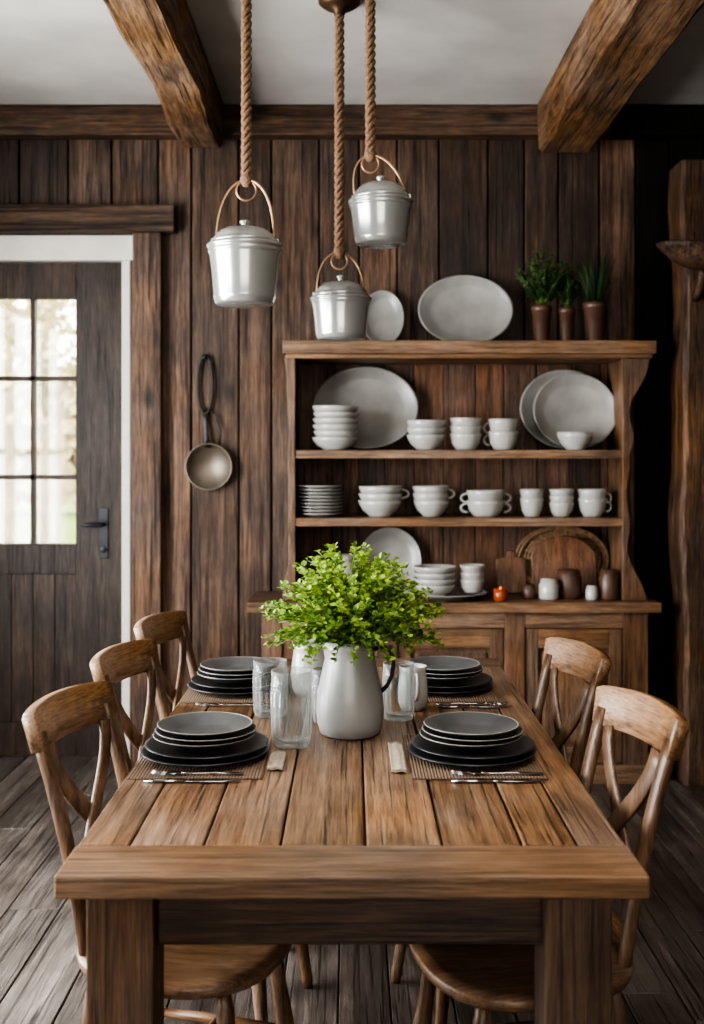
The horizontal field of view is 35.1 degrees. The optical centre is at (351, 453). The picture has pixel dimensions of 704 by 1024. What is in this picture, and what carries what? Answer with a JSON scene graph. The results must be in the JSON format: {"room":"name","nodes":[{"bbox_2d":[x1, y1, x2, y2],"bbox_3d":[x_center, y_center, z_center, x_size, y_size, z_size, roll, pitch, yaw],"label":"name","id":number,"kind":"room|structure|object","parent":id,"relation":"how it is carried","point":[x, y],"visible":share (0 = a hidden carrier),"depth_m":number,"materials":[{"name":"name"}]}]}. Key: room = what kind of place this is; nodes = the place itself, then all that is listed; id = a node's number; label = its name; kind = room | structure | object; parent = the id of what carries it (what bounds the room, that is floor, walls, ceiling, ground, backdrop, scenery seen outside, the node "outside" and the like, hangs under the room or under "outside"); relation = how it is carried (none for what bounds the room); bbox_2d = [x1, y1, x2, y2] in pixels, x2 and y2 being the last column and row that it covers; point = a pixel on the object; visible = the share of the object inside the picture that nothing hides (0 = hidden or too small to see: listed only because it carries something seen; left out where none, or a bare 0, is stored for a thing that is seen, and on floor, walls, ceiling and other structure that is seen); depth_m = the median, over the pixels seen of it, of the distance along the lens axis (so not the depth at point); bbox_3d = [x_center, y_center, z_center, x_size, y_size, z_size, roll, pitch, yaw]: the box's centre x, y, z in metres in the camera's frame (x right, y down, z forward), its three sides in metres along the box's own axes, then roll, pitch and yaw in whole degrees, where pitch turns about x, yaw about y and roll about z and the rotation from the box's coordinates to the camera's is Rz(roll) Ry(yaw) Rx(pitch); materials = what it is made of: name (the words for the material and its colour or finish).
{"room":"dining room","nodes":[
{"label":"dining room","id":0,"kind":"room"},
{"bbox_2d":[0,138,703,756],"bbox_3d":[-0.150,-0.090,5.330,4.300,3.100,0.059,0,0,0],"label":"wall","id":1,"kind":"structure","parent":0,"point":[480,208],"depth_m":5.30,"materials":[{"name":"brown wood"}]},
{"bbox_2d":[0,262,121,755],"bbox_3d":[-1.550,0.250,5.373,0.940,2.420,0.114,0,0,0],"label":"door","id":2,"kind":"structure","parent":1,"relation":"in","point":[61,603],"depth_m":5.38,"materials":[{"name":"brown wood"}]},
{"bbox_2d":[0,235,132,759],"bbox_3d":[-1.544,0.207,5.335,1.022,2.505,0.070,0,0,0],"label":"trim","id":3,"kind":"structure","parent":1,"relation":"attached to","point":[13,248],"depth_m":5.31,"materials":[{"name":"white paint"}]},
{"bbox_2d":[0,204,176,763],"bbox_3d":[-1.542,0.142,5.263,1.415,2.635,0.075,0,0,0],"label":"trim","id":4,"kind":"structure","parent":1,"relation":"attached to","point":[147,223],"depth_m":5.24,"materials":[{"name":"brown wood"}]},
{"bbox_2d":[185,354,231,489],"bbox_3d":[-0.678,-0.152,5.277,0.224,0.649,0.040,0,0,0],"label":"skillet","id":5,"kind":"object","parent":1,"relation":"hanging from","point":[208,466],"visible":1,"depth_m":5.29,"materials":[{"name":"metal"}]},
{"bbox_2d":[0,105,703,139],"bbox_3d":[-0.150,-1.567,5.255,4.300,0.145,0.090,0,0,0],"label":"trim","id":6,"kind":"structure","parent":1,"relation":"attached to","point":[17,122],"depth_m":5.21,"materials":[{"name":"brown wood"}]},
{"bbox_2d":[0,0,703,104],"bbox_3d":[-0.150,-1.700,1.850,4.500,0.120,7.100,0,0,0],"label":"ceiling","id":7,"kind":"structure","parent":0,"point":[53,52],"depth_m":4.54,"materials":[{"name":"paint"}]},
{"bbox_2d":[103,0,223,147],"bbox_3d":[-0.699,-1.533,1.802,0.229,0.214,6.805,0,0,0],"label":"ceiling beam","id":8,"kind":"structure","parent":7,"relation":"attached to","point":[162,35],"depth_m":4.17,"materials":[{"name":"brown wood"}]},
{"bbox_2d":[206,0,282,308],"bbox_3d":[-0.356,-1.070,3.700,0.255,1.149,0.255,0,0,-20],"label":"pendant light","id":9,"kind":"object","parent":7,"relation":"hanging from","point":[244,258],"visible":1,"depth_m":3.63,"materials":[{"name":"metal"}]},
{"bbox_2d":[310,0,371,341],"bbox_3d":[-0.040,-1.026,4.000,0.223,1.228,0.223,0,0,-42],"label":"pendant light","id":10,"kind":"object","parent":7,"relation":"hanging from","point":[340,307],"visible":1,"depth_m":3.97,"materials":[{"name":"metal"}]},
{"bbox_2d":[348,0,412,248],"bbox_3d":[0.098,-1.180,3.800,0.223,0.930,0.223,0,0,-42],"label":"pendant light","id":11,"kind":"object","parent":7,"relation":"hanging from","point":[380,208],"visible":1,"depth_m":3.75,"materials":[{"name":"metal"}]},
{"bbox_2d":[537,0,703,152],"bbox_3d":[0.994,-1.521,1.802,0.278,0.238,6.805,0,0,0],"label":"ceiling beam","id":12,"kind":"structure","parent":7,"relation":"attached to","point":[616,44],"depth_m":4.14,"materials":[{"name":"brown wood"}]},
{"bbox_2d":[0,756,703,1023],"bbox_3d":[-0.088,1.500,1.950,4.623,0.080,7.300,0,0,0],"label":"floor","id":13,"kind":"structure","parent":0,"point":[42,981],"depth_m":3.31,"materials":[{"name":"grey wood"}]},
{"bbox_2d":[22,681,293,1023],"bbox_3d":[-0.393,0.987,2.353,0.534,0.949,0.449,0,0,15],"label":"dining chair","id":14,"kind":"object","parent":13,"relation":"on","point":[191,971],"visible":0.54,"depth_m":2.28,"materials":[{"name":"brown wood"}]},
{"bbox_2d":[134,610,197,719],"bbox_3d":[-0.393,0.987,3.503,0.534,0.949,0.449,0,0,15],"label":"dining chair","id":15,"kind":"object","parent":13,"relation":"on","point":[161,627],"visible":0.12,"depth_m":3.60,"materials":[{"name":"brown wood"}]},
{"bbox_2d":[90,639,312,1021],"bbox_3d":[-0.393,0.987,2.933,0.534,0.949,0.449,0,0,15],"label":"dining chair","id":16,"kind":"object","parent":13,"relation":"on","point":[116,663],"visible":0.2,"depth_m":3.00,"materials":[{"name":"brown wood"}]},
{"bbox_2d":[54,658,649,1023],"bbox_3d":[0.000,1.085,2.870,1.004,0.750,2.000,0,0,0],"label":"dining table","id":17,"kind":"object","parent":13,"relation":"on","point":[335,845],"visible":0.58,"depth_m":1.97,"materials":[{"name":"brown wood"}]},
{"bbox_2d":[143,778,240,782],"bbox_3d":[-0.345,0.706,2.405,0.210,0.006,0.020,0,0,0],"label":"table knife","id":18,"kind":"object","parent":17,"relation":"on","point":[164,780],"visible":1,"depth_m":2.40,"materials":[{"name":"metal"}]},
{"bbox_2d":[126,735,273,778],"bbox_3d":[-0.345,0.708,2.610,0.296,0.003,0.370,0,0,0],"label":"placemat","id":19,"kind":"object","parent":17,"relation":"on","point":[254,768],"visible":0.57,"depth_m":2.49,"materials":[{"name":"brown wicker"}]},
{"bbox_2d":[151,770,242,774],"bbox_3d":[-0.340,0.701,2.447,0.200,0.006,0.023,0,0,0],"label":"fork","id":20,"kind":"object","parent":19,"relation":"on","point":[153,771],"visible":1,"depth_m":2.44,"materials":[{"name":"metal"}]},
{"bbox_2d":[140,711,268,766],"bbox_3d":[-0.345,0.668,2.610,0.300,0.075,0.300,0,0,0],"label":"plate stack","id":21,"kind":"object","parent":19,"relation":"on","point":[210,738],"visible":1,"depth_m":2.58,"materials":[{"name":"ceramic"}]},
{"bbox_2d":[195,703,266,705],"bbox_3d":[-0.340,0.705,3.130,0.200,0.006,0.023,0,0,0],"label":"fork","id":22,"kind":"object","parent":17,"relation":"on","point":[198,704],"visible":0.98,"depth_m":3.13,"materials":[{"name":"metal"}]},
{"bbox_2d":[179,676,289,702],"bbox_3d":[-0.345,0.708,3.350,0.296,0.003,0.370,0,0,0],"label":"placemat","id":23,"kind":"object","parent":17,"relation":"on","point":[191,696],"visible":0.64,"depth_m":3.23,"materials":[{"name":"brown wicker"}]},
{"bbox_2d":[187,656,286,694],"bbox_3d":[-0.345,0.668,3.350,0.300,0.075,0.300,0,0,0],"label":"plate stack","id":24,"kind":"object","parent":23,"relation":"on","point":[223,675],"visible":0.93,"depth_m":3.31,"materials":[{"name":"ceramic"}]},
{"bbox_2d":[252,657,287,718],"bbox_3d":[-0.222,0.635,3.020,0.097,0.150,0.095,0,0,-39],"label":"glass tumbler","id":25,"kind":"object","parent":17,"relation":"on","point":[255,663],"visible":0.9,"depth_m":3.01,"materials":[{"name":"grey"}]},
{"bbox_2d":[267,750,286,769],"bbox_3d":[-0.172,0.704,2.560,0.035,0.011,0.140,0,0,0],"label":"linen napkin","id":26,"kind":"object","parent":17,"relation":"on","point":[277,758],"visible":1,"depth_m":2.55,"materials":[{"name":"beige fabric"}]},
{"bbox_2d":[270,666,311,748],"bbox_3d":[-0.148,0.619,2.715,0.101,0.182,0.103,0,0,0],"label":"glass tumbler","id":27,"kind":"object","parent":17,"relation":"on","point":[273,673],"visible":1,"depth_m":2.70,"materials":[{"name":"grey"}]},
{"bbox_2d":[291,639,324,698],"bbox_3d":[-0.109,0.632,3.286,0.149,0.155,0.132,0,0,-43],"label":"milk jug","id":28,"kind":"object","parent":17,"relation":"on","point":[299,682],"visible":0.45,"depth_m":3.23,"materials":[{"name":"ceramic"}]},
{"bbox_2d":[312,667,317,723],"bbox_3d":[-0.075,0.640,2.950,0.062,0.140,0.063,0,0,0],"label":"glass tumbler","id":29,"kind":"object","parent":17,"relation":"on","point":[313,670],"visible":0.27,"depth_m":2.94,"materials":[{"name":"grey"}]},
{"bbox_2d":[316,641,395,739],"bbox_3d":[-0.004,0.591,2.829,0.173,0.237,0.175,0,0,-40],"label":"pitcher","id":30,"kind":"object","parent":17,"relation":"on","point":[350,703],"visible":0.8,"depth_m":2.77,"materials":[{"name":"ceramic"}]},
{"bbox_2d":[259,541,446,665],"bbox_3d":[0.002,0.364,2.822,0.438,0.295,0.439,0,0,39],"label":"foliage","id":31,"kind":"object","parent":30,"relation":"in","point":[343,611],"visible":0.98,"depth_m":2.77,"materials":[{"name":"green plant"}]},
{"bbox_2d":[388,741,406,772],"bbox_3d":[0.105,0.704,2.590,0.034,0.011,0.240,0,0,0],"label":"linen napkin","id":32,"kind":"object","parent":17,"relation":"on","point":[396,752],"visible":1,"depth_m":2.57,"materials":[{"name":"beige fabric"}]},
{"bbox_2d":[382,660,414,721],"bbox_3d":[0.125,0.635,2.980,0.087,0.150,0.088,0,0,0],"label":"glass tumbler","id":33,"kind":"object","parent":17,"relation":"on","point":[384,663],"visible":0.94,"depth_m":2.97,"materials":[{"name":"grey"}]},
{"bbox_2d":[398,663,427,711],"bbox_3d":[0.167,0.650,3.094,0.086,0.120,0.098,0,0,26],"label":"milk jug","id":34,"kind":"object","parent":17,"relation":"on","point":[405,691],"visible":0.93,"depth_m":3.07,"materials":[{"name":"ceramic"}]},
{"bbox_2d":[392,676,499,702],"bbox_3d":[0.275,0.708,3.360,0.296,0.003,0.370,0,0,0],"label":"placemat","id":35,"kind":"object","parent":17,"relation":"on","point":[487,695],"visible":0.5,"depth_m":3.23,"materials":[{"name":"brown wicker"}]},
{"bbox_2d":[393,656,492,693],"bbox_3d":[0.275,0.668,3.360,0.300,0.075,0.300,0,0,0],"label":"plate stack","id":36,"kind":"object","parent":35,"relation":"on","point":[445,674],"visible":0.81,"depth_m":3.32,"materials":[{"name":"ceramic"}]},
{"bbox_2d":[437,702,507,704],"bbox_3d":[0.340,0.705,3.145,0.200,0.006,0.023,0,0,0],"label":"fork","id":37,"kind":"object","parent":17,"relation":"on","point":[494,703],"visible":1,"depth_m":3.14,"materials":[{"name":"metal"}]},
{"bbox_2d":[438,705,512,707],"bbox_3d":[0.345,0.706,3.110,0.210,0.006,0.020,0,0,0],"label":"table knife","id":38,"kind":"object","parent":17,"relation":"on","point":[439,706],"visible":1,"depth_m":3.10,"materials":[{"name":"metal"}]},
{"bbox_2d":[405,735,547,778],"bbox_3d":[0.280,0.708,2.610,0.296,0.003,0.370,0,0,0],"label":"placemat","id":39,"kind":"object","parent":17,"relation":"on","point":[420,768],"visible":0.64,"depth_m":2.49,"materials":[{"name":"brown wicker"}]},
{"bbox_2d":[407,711,535,766],"bbox_3d":[0.280,0.668,2.610,0.300,0.075,0.300,0,0,0],"label":"plate stack","id":40,"kind":"object","parent":39,"relation":"on","point":[465,738],"visible":1,"depth_m":2.58,"materials":[{"name":"ceramic"}]},
{"bbox_2d":[452,770,542,774],"bbox_3d":[0.320,0.701,2.447,0.200,0.006,0.023,0,0,0],"label":"fork","id":41,"kind":"object","parent":39,"relation":"on","point":[453,771],"visible":1,"depth_m":2.44,"materials":[{"name":"metal"}]},
{"bbox_2d":[451,778,547,782],"bbox_3d":[0.320,0.706,2.405,0.210,0.006,0.020,0,0,0],"label":"table knife","id":42,"kind":"object","parent":17,"relation":"on","point":[471,780],"visible":1,"depth_m":2.40,"materials":[{"name":"metal"}]},
{"bbox_2d":[247,340,661,783],"bbox_3d":[0.450,0.478,5.088,1.820,1.963,0.415,0,0,0],"label":"tall cabinet","id":43,"kind":"object","parent":13,"relation":"on","point":[484,379],"visible":0.57,"depth_m":4.96,"materials":[{"name":"brown wood"}]},
{"bbox_2d":[296,485,343,516],"bbox_3d":[-0.146,0.213,5.071,0.219,0.142,0.216,0,0,0],"label":"plate stack","id":44,"kind":"object","parent":43,"relation":"in","point":[318,500],"visible":1,"depth_m":5.00,"materials":[{"name":"ceramic"}]},
{"bbox_2d":[312,405,358,449],"bbox_3d":[-0.074,-0.117,5.040,0.218,0.198,0.217,0,0,0],"label":"bowls","id":45,"kind":"object","parent":43,"relation":"in","point":[335,427],"visible":1,"depth_m":4.96,"materials":[{"name":"ceramic"}]},
{"bbox_2d":[331,554,357,580],"bbox_3d":[-0.035,0.557,5.096,0.153,0.190,0.139,0,0,40],"label":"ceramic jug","id":46,"kind":"object","parent":43,"relation":"in","point":[347,557],"visible":0.2,"depth_m":5.05,"materials":[{"name":"ceramic"}]},
{"bbox_2d":[314,366,417,448],"bbox_3d":[0.065,-0.218,5.196,0.490,0.388,0.092,0,0,1],"label":"oval platter","id":47,"kind":"object","parent":43,"relation":"in","point":[385,400],"visible":0.74,"depth_m":5.22,"materials":[{"name":"grey ceramic"}]},
{"bbox_2d":[358,485,409,516],"bbox_3d":[0.130,0.215,5.071,0.204,0.139,0.204,0,0,45],"label":"teacups","id":48,"kind":"object","parent":43,"relation":"in","point":[376,500],"visible":1,"depth_m":5.00,"materials":[{"name":"ceramic"}]},
{"bbox_2d":[366,290,403,339],"bbox_3d":[0.145,-0.641,5.235,0.200,0.265,0.071,0,0,2],"label":"oval platter","id":49,"kind":"object","parent":43,"relation":"on","point":[385,321],"visible":0.77,"depth_m":5.25,"materials":[{"name":"grey ceramic"}]},
{"bbox_2d":[361,527,420,588],"bbox_3d":[0.180,0.495,5.207,0.290,0.304,0.078,0,0,1],"label":"oval platter","id":50,"kind":"object","parent":43,"relation":"in","point":[398,542],"visible":0.39,"depth_m":5.23,"materials":[{"name":"grey ceramic"}]},
{"bbox_2d":[406,420,445,449],"bbox_3d":[0.337,-0.086,5.040,0.180,0.134,0.182,0,0,0],"label":"bowls","id":51,"kind":"object","parent":43,"relation":"in","point":[423,434],"visible":1,"depth_m":4.97,"materials":[{"name":"ceramic"}]},
{"bbox_2d":[412,485,454,516],"bbox_3d":[0.360,0.215,5.080,0.172,0.139,0.170,0,0,-45],"label":"teacups","id":52,"kind":"object","parent":43,"relation":"in","point":[429,500],"visible":1,"depth_m":5.02,"materials":[{"name":"ceramic"}]},
{"bbox_2d":[403,586,487,600],"bbox_3d":[0.419,0.636,5.039,0.391,0.032,0.391,0,0,0],"label":"serving plate","id":53,"kind":"object","parent":43,"relation":"in","point":[457,594],"visible":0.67,"depth_m":4.95,"materials":[{"name":"ceramic"}]},
{"bbox_2d":[413,564,456,595],"bbox_3d":[0.376,0.577,5.050,0.200,0.136,0.202,0,0,0],"label":"bowls","id":54,"kind":"object","parent":53,"relation":"on","point":[440,578],"visible":0.93,"depth_m":4.98,"materials":[{"name":"ceramic"}]},
{"bbox_2d":[459,563,484,592],"bbox_3d":[0.545,0.565,5.050,0.116,0.124,0.116,0,0,0],"label":"teacups","id":55,"kind":"object","parent":53,"relation":"on","point":[472,579],"visible":1,"depth_m":5.01,"materials":[{"name":"ceramic"}]},
{"bbox_2d":[418,275,512,339],"bbox_3d":[0.533,-0.678,5.225,0.448,0.337,0.083,0,0,1],"label":"oval platter","id":56,"kind":"object","parent":43,"relation":"on","point":[459,307],"visible":0.94,"depth_m":5.24,"materials":[{"name":"grey ceramic"}]},
{"bbox_2d":[449,417,481,449],"bbox_3d":[0.515,-0.091,5.040,0.148,0.145,0.148,0,0,43],"label":"teacups","id":57,"kind":"object","parent":43,"relation":"in","point":[465,434],"visible":1,"depth_m":4.98,"materials":[{"name":"ceramic"}]},
{"bbox_2d":[460,489,511,516],"bbox_3d":[0.610,0.225,5.070,0.180,0.120,0.180,0,0,42],"label":"teacups","id":58,"kind":"object","parent":43,"relation":"in","point":[481,503],"visible":1,"depth_m":5.01,"materials":[{"name":"ceramic"}]},
{"bbox_2d":[493,587,506,600],"bbox_3d":[0.660,0.621,4.950,0.062,0.064,0.062,0,0,0],"label":"candle","id":59,"kind":"object","parent":43,"relation":"in","point":[499,593],"visible":1,"depth_m":4.92,"materials":[{"name":"wax"}]},
{"bbox_2d":[483,419,518,449],"bbox_3d":[0.685,-0.088,5.040,0.139,0.140,0.139,0,0,-28],"label":"teacups","id":60,"kind":"object","parent":43,"relation":"in","point":[503,433],"visible":1,"depth_m":4.99,"materials":[{"name":"ceramic"}]},
{"bbox_2d":[496,550,526,592],"bbox_3d":[0.745,0.551,5.202,0.140,0.198,0.049,0,0,0],"label":"cutting board","id":61,"kind":"object","parent":43,"relation":"in","point":[510,569],"visible":0.79,"depth_m":5.19,"materials":[{"name":"brown wood"}]},
{"bbox_2d":[522,584,535,598],"bbox_3d":[0.800,0.621,5.030,0.064,0.064,0.064,0,0,0],"label":"canister","id":62,"kind":"object","parent":43,"relation":"in","point":[528,590],"visible":1,"depth_m":5.00,"materials":[{"name":"brown ceramic"}]},
{"bbox_2d":[520,489,543,516],"bbox_3d":[0.820,0.222,5.070,0.110,0.125,0.110,0,0,0],"label":"mugs","id":63,"kind":"object","parent":43,"relation":"in","point":[531,500],"visible":1,"depth_m":5.03,"materials":[{"name":"ceramic"}]},
{"bbox_2d":[515,249,567,339],"bbox_3d":[0.869,-0.721,5.096,0.250,0.435,0.193,0,0,0],"label":"potted herb","id":64,"kind":"object","parent":43,"relation":"on","point":[541,313],"visible":0.98,"depth_m":5.07,"materials":[{"name":"green plant"}]},
{"bbox_2d":[539,577,558,599],"bbox_3d":[0.885,0.606,5.000,0.090,0.094,0.090,0,0,0],"label":"canister","id":65,"kind":"object","parent":43,"relation":"in","point":[548,587],"visible":1,"depth_m":4.96,"materials":[{"name":"ceramic"}]},
{"bbox_2d":[520,369,586,448],"bbox_3d":[1.000,-0.211,5.206,0.430,0.375,0.079,0,0,0],"label":"oval platter","id":66,"kind":"object","parent":43,"relation":"in","point":[528,397],"visible":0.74,"depth_m":5.21,"materials":[{"name":"grey ceramic"}]},
{"bbox_2d":[549,489,573,516],"bbox_3d":[0.955,0.222,5.070,0.116,0.125,0.116,0,0,0],"label":"mugs","id":67,"kind":"object","parent":43,"relation":"in","point":[561,503],"visible":1,"depth_m":5.03,"materials":[{"name":"ceramic"}]},
{"bbox_2d":[515,526,608,583],"bbox_3d":[0.985,0.492,5.226,0.443,0.316,0.058,0,0,0],"label":"wicker tray","id":68,"kind":"object","parent":43,"relation":"in","point":[531,541],"visible":0.3,"depth_m":5.23,"materials":[{"name":"brown wicker"}]},
{"bbox_2d":[531,536,596,593],"bbox_3d":[0.985,0.516,5.170,0.300,0.269,0.050,0,0,0],"label":"cutting board","id":69,"kind":"object","parent":43,"relation":"in","point":[553,554],"visible":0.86,"depth_m":5.16,"materials":[{"name":"brown wood"}]},
{"bbox_2d":[554,263,581,339],"bbox_3d":[0.989,-0.689,5.104,0.138,0.371,0.102,0,0,0],"label":"potted herb","id":70,"kind":"object","parent":43,"relation":"on","point":[566,313],"visible":0.96,"depth_m":5.08,"materials":[{"name":"green plant"}]},
{"bbox_2d":[556,568,581,598],"bbox_3d":[0.985,0.588,5.050,0.116,0.129,0.116,0,0,0],"label":"canister","id":71,"kind":"object","parent":43,"relation":"in","point":[569,580],"visible":0.96,"depth_m":5.00,"materials":[{"name":"brown ceramic"}]},
{"bbox_2d":[533,373,614,447],"bbox_3d":[1.035,-0.201,5.157,0.390,0.354,0.081,0,0,0],"label":"oval platter","id":72,"kind":"object","parent":43,"relation":"in","point":[570,402],"visible":0.89,"depth_m":5.17,"materials":[{"name":"grey ceramic"}]},
{"bbox_2d":[556,432,593,449],"bbox_3d":[1.008,-0.059,5.020,0.167,0.080,0.167,0,0,0],"label":"soup bowl","id":73,"kind":"object","parent":43,"relation":"in","point":[568,440],"visible":1,"depth_m":4.96,"materials":[{"name":"ceramic"}]},
{"bbox_2d":[585,585,597,599],"bbox_3d":[1.075,0.621,4.985,0.056,0.064,0.056,0,0,0],"label":"canister","id":74,"kind":"object","parent":43,"relation":"in","point":[591,591],"visible":1,"depth_m":4.96,"materials":[{"name":"ceramic"}]},
{"bbox_2d":[569,253,616,339],"bbox_3d":[1.107,-0.712,5.102,0.207,0.416,0.164,0,0,34],"label":"potted herb","id":75,"kind":"object","parent":43,"relation":"on","point":[595,307],"visible":0.98,"depth_m":5.07,"materials":[{"name":"green plant"}]},
{"bbox_2d":[577,489,611,516],"bbox_3d":[1.095,0.222,5.070,0.136,0.125,0.136,0,0,43],"label":"mugs","id":76,"kind":"object","parent":43,"relation":"in","point":[591,502],"visible":1,"depth_m":5.02,"materials":[{"name":"ceramic"}]},
{"bbox_2d":[599,569,618,599],"bbox_3d":[1.155,0.586,5.000,0.090,0.134,0.090,0,0,0],"label":"canister","id":77,"kind":"object","parent":43,"relation":"in","point":[608,578],"visible":1,"depth_m":4.96,"materials":[{"name":"brown ceramic"}]},
{"bbox_2d":[391,637,611,1023],"bbox_3d":[0.393,0.987,2.963,0.534,0.949,0.449,0,0,-15],"label":"dining chair","id":78,"kind":"object","parent":13,"relation":"on","point":[585,661],"visible":0.2,"depth_m":2.99,"materials":[{"name":"brown wood"}]},
{"bbox_2d":[410,685,689,1023],"bbox_3d":[0.393,0.987,2.303,0.534,0.949,0.449,0,0,-15],"label":"dining chair","id":79,"kind":"object","parent":13,"relation":"on","point":[487,978],"visible":0.65,"depth_m":2.24,"materials":[{"name":"brown wood"}]},
{"bbox_2d":[668,159,703,785],"bbox_3d":[1.547,0.083,4.982,0.213,2.755,0.203,0,0,0],"label":"timber post","id":80,"kind":"object","parent":13,"relation":"on","point":[686,178],"visible":0.86,"depth_m":4.89,"materials":[{"name":"brown wood"}]},
{"bbox_2d":[656,240,703,301],"bbox_3d":[1.480,-0.783,4.735,0.350,0.234,0.284,0,0,-24],"label":"wall bracket","id":81,"kind":"object","parent":80,"relation":"attached to","point":[689,254],"visible":1,"depth_m":4.68,"materials":[{"name":"brown wood"}]},
{"label":"outside","id":82,"kind":"structure","parent":0,"visible":0},
{"bbox_2d":[14,498,75,542],"bbox_3d":[0.000,1.685,25.350,60.000,0.150,39.300,0,0,0],"label":"lawn","id":83,"kind":"structure","parent":82,"point":[68,513],"depth_m":25.78,"materials":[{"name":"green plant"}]},
{"bbox_2d":[0,300,75,542],"bbox_3d":[-4.546,-1.020,15.975,3.748,5.262,3.858,0,0,-34],"label":"outdoor view","id":84,"kind":"object","parent":83,"relation":"on","point":[52,400],"visible":0.5,"depth_m":15.84,"materials":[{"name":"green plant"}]},
{"bbox_2d":[0,300,75,542],"bbox_3d":[-6.282,-1.830,19.998,5.117,6.889,4.998,0,0,40],"label":"tree","id":85,"kind":"object","parent":83,"relation":"on","point":[8,433],"visible":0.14,"depth_m":19.86,"materials":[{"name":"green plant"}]},
{"bbox_2d":[11,302,75,410],"bbox_3d":[-8.317,-2.042,23.521,6.346,7.316,5.387,0,0,0],"label":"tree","id":86,"kind":"object","parent":83,"relation":"on","point":[63,308],"visible":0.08,"depth_m":23.83,"materials":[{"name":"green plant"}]},
{"bbox_2d":[16,369,75,508],"bbox_3d":[-7.021,-0.438,30.013,18.755,4.021,2.046,0,0,0],"label":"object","id":87,"kind":"object","parent":83,"relation":"on","point":[69,441],"visible":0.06,"depth_m":29.45,"materials":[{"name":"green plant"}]}
]}

